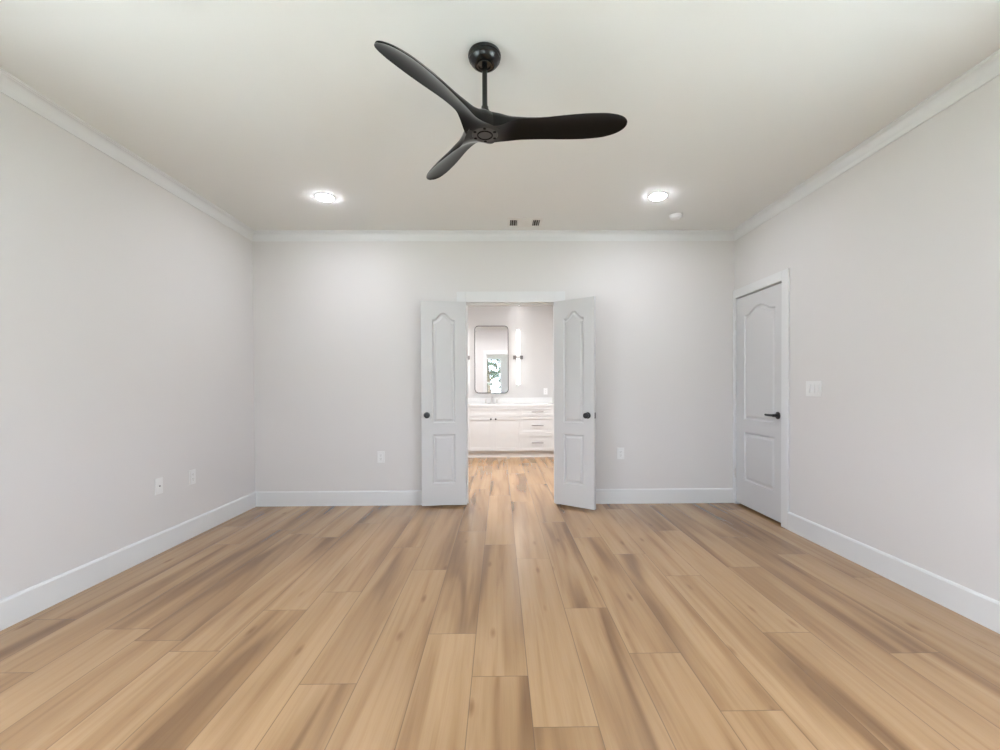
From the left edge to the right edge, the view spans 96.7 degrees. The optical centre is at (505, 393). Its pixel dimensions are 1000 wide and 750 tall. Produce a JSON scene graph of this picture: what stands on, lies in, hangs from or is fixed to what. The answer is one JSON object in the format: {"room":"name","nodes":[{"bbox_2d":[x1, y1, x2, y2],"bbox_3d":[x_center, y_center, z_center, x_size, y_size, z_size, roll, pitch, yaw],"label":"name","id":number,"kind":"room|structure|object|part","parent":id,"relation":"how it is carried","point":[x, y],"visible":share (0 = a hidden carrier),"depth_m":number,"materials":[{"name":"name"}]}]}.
{"room":"empty bedroom","nodes":[
{"label":"empty bedroom","id":0,"kind":"room"},
{"bbox_2d":[0,92,254,599],"bbox_3d":[-2.541,-0.203,1.736,0.115,2.743,5.438,0,1,-1],"label":"wall","id":1,"kind":"structure","parent":0,"point":[127,340],"depth_m":2.78,"materials":[{"name":"grey paint"}]},
{"bbox_2d":[0,68,253,240],"bbox_3d":[-2.467,-1.529,1.722,0.046,0.092,5.438,0,1,-1],"label":"crown molding","id":2,"kind":"structure","parent":1,"relation":"attached to","point":[12,87],"depth_m":2.77,"materials":[{"name":"white wood"}]},
{"bbox_2d":[0,492,255,630],"bbox_3d":[-2.470,1.095,1.753,0.015,0.147,5.438,0,1,-1],"label":"baseboard","id":3,"kind":"structure","parent":1,"relation":"attached to","point":[19,606],"depth_m":2.76,"materials":[{"name":"white wood"}]},
{"bbox_2d":[155,477,162,494],"bbox_3d":[-2.491,0.669,3.206,0.013,0.116,0.072,0,1,-1],"label":"wall outlet","id":4,"kind":"object","parent":1,"relation":"attached to","point":[159,481],"visible":1,"depth_m":3.20,"materials":[{"name":"white plastic"}]},
{"bbox_2d":[189,469,195,484],"bbox_3d":[-2.497,0.668,3.555,0.009,0.116,0.072,0,1,-1],"label":"wall outlet","id":5,"kind":"object","parent":1,"relation":"attached to","point":[192,473],"visible":1,"depth_m":3.55,"materials":[{"name":"white plastic"}]},
{"bbox_2d":[191,472,194,481],"bbox_3d":[-2.494,0.668,3.555,0.004,0.068,0.034,0,1,-1],"label":"receptacle","id":6,"kind":"object","parent":5,"relation":"attached to","point":[192,473],"depth_m":3.55,"materials":[{"name":"white plastic"}]},
{"bbox_2d":[252,241,733,491],"bbox_3d":[-0.097,-0.248,4.542,5.070,2.743,0.115,0,1,-1],"label":"wall","id":7,"kind":"structure","parent":0,"point":[337,324],"depth_m":4.48,"materials":[{"name":"grey paint"}]},
{"bbox_2d":[256,490,457,506],"bbox_3d":[-1.493,1.057,4.476,2.034,0.147,0.015,0,1,-1],"label":"baseboard","id":8,"kind":"structure","parent":7,"relation":"attached to","point":[404,497],"depth_m":4.47,"materials":[{"name":"white wood"}]},
{"bbox_2d":[377,451,384,462],"bbox_3d":[-1.250,0.643,4.477,0.072,0.116,0.009,0,1,-1],"label":"wall outlet","id":9,"kind":"object","parent":7,"relation":"attached to","point":[380,454],"visible":1,"depth_m":4.47,"materials":[{"name":"white plastic"}]},
{"bbox_2d":[421,301,466,505],"bbox_3d":[-0.606,0.100,4.404,0.442,2.010,0.148,0,1,-9],"label":"door","id":10,"kind":"structure","parent":7,"relation":"in","point":[443,323],"depth_m":4.39,"materials":[{"name":"grey wood"}]},
{"bbox_3d":[-0.763,0.217,4.333,0.062,0.062,0.056,0,1,-9],"label":"knob","id":11,"kind":"part","parent":10,"relation":"part of","materials":[{"name":"black metal"}]},
{"bbox_2d":[253,230,733,240],"bbox_3d":[-0.102,-1.573,4.446,4.840,0.092,0.046,0,1,-1],"label":"crown molding","id":12,"kind":"structure","parent":7,"relation":"attached to","point":[258,235],"depth_m":4.45,"materials":[{"name":"white wood"}]},
{"bbox_2d":[457,291,564,504],"bbox_3d":[0.062,0.051,4.548,1.088,2.143,0.147,0,1,-1],"label":"door frame","id":13,"kind":"structure","parent":7,"relation":"attached to","point":[537,297],"depth_m":4.46,"materials":[{"name":"white wood"}]},
{"bbox_2d":[554,296,595,509],"bbox_3d":[0.670,0.095,4.327,0.442,2.010,0.148,0,1,36],"label":"door","id":14,"kind":"structure","parent":7,"relation":"in","point":[574,319],"depth_m":4.30,"materials":[{"name":"grey wood"}]},
{"bbox_3d":[0.767,0.211,4.200,0.062,0.062,0.056,0,1,36],"label":"knob","id":15,"kind":"part","parent":14,"relation":"part of","materials":[{"name":"black metal"}]},
{"bbox_2d":[617,448,623,458],"bbox_3d":[1.168,0.611,4.505,0.072,0.116,0.009,0,1,-1],"label":"wall outlet","id":16,"kind":"object","parent":7,"relation":"attached to","point":[620,451],"visible":1,"depth_m":4.50,"materials":[{"name":"white plastic"}]},
{"bbox_2d":[596,488,732,503],"bbox_3d":[1.470,1.043,4.511,1.717,0.147,0.015,0,1,-1],"label":"baseboard","id":17,"kind":"structure","parent":7,"relation":"attached to","point":[674,495],"depth_m":4.51,"materials":[{"name":"white wood"}]},
{"bbox_2d":[0,457,999,749],"bbox_3d":[-0.021,1.135,3.569,4.955,0.001,9.010,0,1,-1],"label":"floor","id":18,"kind":"structure","parent":0,"point":[512,617],"depth_m":2.07,"materials":[{"name":"brown wood"}]},
{"bbox_2d":[468,406,553,457],"bbox_3d":[-0.207,0.655,7.759,2.105,0.860,0.612,0,1,-1],"label":"vanity cabinet","id":19,"kind":"object","parent":18,"relation":"on","point":[492,431],"visible":0.66,"depth_m":7.50,"materials":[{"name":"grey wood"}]},
{"bbox_3d":[-0.424,0.315,7.493,0.443,0.159,0.022,0,1,-1],"label":"false drawer","id":20,"kind":"part","parent":19,"relation":"part of","materials":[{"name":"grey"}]},
{"bbox_3d":[-0.422,0.687,7.497,0.443,0.577,0.022,0,1,-1],"label":"cabinet door","id":21,"kind":"part","parent":19,"relation":"part of","materials":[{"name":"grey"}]},
{"bbox_3d":[0.020,0.313,7.498,0.437,0.159,0.022,0,1,-1],"label":"false drawer","id":22,"kind":"part","parent":19,"relation":"part of","materials":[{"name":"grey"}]},
{"bbox_3d":[0.021,0.685,7.503,0.437,0.577,0.022,0,1,-1],"label":"cabinet door","id":23,"kind":"part","parent":19,"relation":"part of","materials":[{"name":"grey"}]},
{"bbox_2d":[468,403,553,406],"bbox_3d":[-0.209,0.205,7.767,2.129,0.040,0.587,0,1,-1],"label":"countertop","id":24,"kind":"structure","parent":19,"relation":"on","point":[469,404],"depth_m":7.48,"materials":[{"name":"white stone"}]},
{"bbox_2d":[484,391,500,402],"bbox_3d":[-0.246,0.070,7.911,0.333,0.226,0.148,0,1,-1],"label":"faucet","id":25,"kind":"object","parent":24,"relation":"on","point":[491,391],"visible":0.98,"depth_m":7.95,"materials":[{"name":"silver metal"}]},
{"bbox_3d":[0.545,0.828,7.511,0.600,0.286,0.022,0,1,-1],"label":"drawer","id":26,"kind":"part","parent":19,"relation":"part of","materials":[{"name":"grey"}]},
{"bbox_3d":[0.543,0.537,7.507,0.600,0.287,0.022,0,1,-1],"label":"drawer","id":27,"kind":"part","parent":19,"relation":"part of","materials":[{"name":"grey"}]},
{"bbox_3d":[0.542,0.310,7.504,0.600,0.159,0.022,0,1,-1],"label":"drawer","id":28,"kind":"part","parent":19,"relation":"part of","materials":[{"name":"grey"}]},
{"bbox_2d":[0,0,999,229],"bbox_3d":[-0.071,-1.636,1.749,5.070,0.100,5.668,0,1,-1],"label":"ceiling","id":29,"kind":"structure","parent":0,"point":[258,108],"depth_m":2.35,"materials":[{"name":"white paint"}]},
{"bbox_2d":[314,193,334,201],"bbox_3d":[-1.472,-1.594,3.635,0.160,0.017,0.160,0,1,-1],"label":"recessed light","id":30,"kind":"object","parent":29,"relation":"in","point":[321,196],"visible":1,"depth_m":3.61,"materials":[{"name":"white"}]},
{"bbox_2d":[374,40,626,179],"bbox_3d":[0.046,-1.391,2.089,1.023,0.399,1.127,0,1,-1],"label":"ceiling fan","id":31,"kind":"object","parent":29,"relation":"hanging from","point":[482,125],"visible":1,"depth_m":2.04,"materials":[{"name":"black metal"}]},
{"bbox_3d":[-0.263,-1.232,1.802,0.165,0.084,0.655,2,4,31],"label":"blade","id":32,"kind":"part","parent":31,"relation":"part of","materials":[{"name":"black wood"}]},
{"bbox_3d":[-0.269,-1.264,2.359,0.165,0.084,0.655,-2,4,-32],"label":"blade","id":33,"kind":"part","parent":31,"relation":"part of","materials":[{"name":"black wood"}]},
{"bbox_3d":[-0.095,-1.215,2.085,0.122,0.013,0.122,0,1,-1],"label":"hub plate","id":34,"kind":"part","parent":31,"relation":"part of","materials":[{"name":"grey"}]},
{"bbox_3d":[0.232,-1.249,2.067,0.655,0.084,0.165,0,3,3],"label":"blade","id":35,"kind":"part","parent":31,"relation":"part of","materials":[{"name":"black wood"}]},
{"bbox_2d":[507,218,542,226],"bbox_3d":[0.185,-1.613,4.219,0.330,0.008,0.210,0,1,-1],"label":"ceiling vent","id":36,"kind":"object","parent":29,"relation":"in","point":[511,222],"visible":1,"depth_m":4.20,"materials":[{"name":"white metal"}]},
{"bbox_2d":[648,192,667,200],"bbox_3d":[1.252,-1.607,3.645,0.160,0.017,0.160,0,1,-1],"label":"recessed light","id":37,"kind":"object","parent":29,"relation":"in","point":[657,195],"visible":1,"depth_m":3.62,"materials":[{"name":"white"}]},
{"bbox_2d":[669,213,682,220],"bbox_3d":[1.559,-1.603,4.060,0.120,0.037,0.120,0,1,-1],"label":"smoke detector","id":38,"kind":"object","parent":29,"relation":"attached to","point":[676,216],"visible":1,"depth_m":4.03,"materials":[{"name":"white plastic"}]},
{"bbox_2d":[467,305,552,305],"bbox_3d":[0.017,-1.598,6.371,2.930,0.088,3.572,0,1,-1],"label":"ceiling","id":39,"kind":"structure","parent":0,"point":[467,305],"depth_m":7.99,"materials":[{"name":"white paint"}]},
{"bbox_2d":[467,306,553,402],"bbox_3d":[0.002,-0.247,8.116,2.930,2.655,0.115,0,1,-1],"label":"wall","id":40,"kind":"structure","parent":0,"point":[534,323],"depth_m":8.06,"materials":[{"name":"grey paint"}]},
{"bbox_2d":[474,326,508,392],"bbox_3d":[-0.247,-0.608,8.039,0.610,1.215,0.024,0,1,-1],"label":"wall mirror","id":41,"kind":"object","parent":40,"relation":"attached to","point":[491,342],"visible":0.99,"depth_m":8.04,"materials":[{"name":"black mirror"}]},
{"bbox_2d":[468,397,551,402],"bbox_3d":[-0.213,0.131,8.049,2.129,0.100,0.020,0,1,-1],"label":"backsplash","id":42,"kind":"structure","parent":40,"relation":"attached to","point":[528,399],"depth_m":8.04,"materials":[{"name":"white stone"}]},
{"bbox_2d":[513,330,522,384],"bbox_3d":[0.233,-0.645,7.996,0.176,0.990,0.120,0,1,-1],"label":"wall sconce","id":43,"kind":"object","parent":40,"relation":"attached to","point":[518,357],"visible":1,"depth_m":7.95,"materials":[{"name":"white glass"}]},
{"bbox_2d":[734,75,999,601],"bbox_3d":[2.413,-0.227,1.795,0.115,2.743,5.438,0,1,-1],"label":"wall","id":44,"kind":"structure","parent":0,"point":[893,261],"depth_m":2.61,"materials":[{"name":"grey paint"}]},
{"bbox_2d":[735,283,781,522],"bbox_3d":[2.317,0.081,4.111,0.090,2.028,0.740,0,1,-1],"label":"door","id":45,"kind":"structure","parent":44,"relation":"in","point":[758,323],"depth_m":4.08,"materials":[{"name":"grey wood"}]},
{"bbox_2d":[733,268,789,528],"bbox_3d":[2.379,0.044,4.084,0.131,2.147,0.864,0,1,-1],"label":"door frame","id":46,"kind":"structure","parent":44,"relation":"attached to","point":[783,277],"depth_m":3.71,"materials":[{"name":"white wood"}]},
{"bbox_2d":[806,381,821,396],"bbox_3d":[2.331,-0.034,3.369,0.014,0.116,0.165,0,1,-1],"label":"light switch","id":47,"kind":"object","parent":44,"relation":"attached to","point":[813,388],"visible":1,"depth_m":3.36,"materials":[{"name":"white plastic"}]},
{"bbox_2d":[732,49,999,240],"bbox_3d":[2.326,-1.552,1.778,0.046,0.092,5.438,0,1,-1],"label":"crown molding","id":48,"kind":"structure","parent":44,"relation":"attached to","point":[987,69],"depth_m":2.68,"materials":[{"name":"white wood"}]},
{"bbox_2d":[788,512,999,633],"bbox_3d":[2.360,1.076,1.377,0.015,0.147,4.572,0,1,-1],"label":"baseboard","id":49,"kind":"structure","parent":44,"relation":"attached to","point":[984,610],"depth_m":2.59,"materials":[{"name":"white wood"}]}
]}

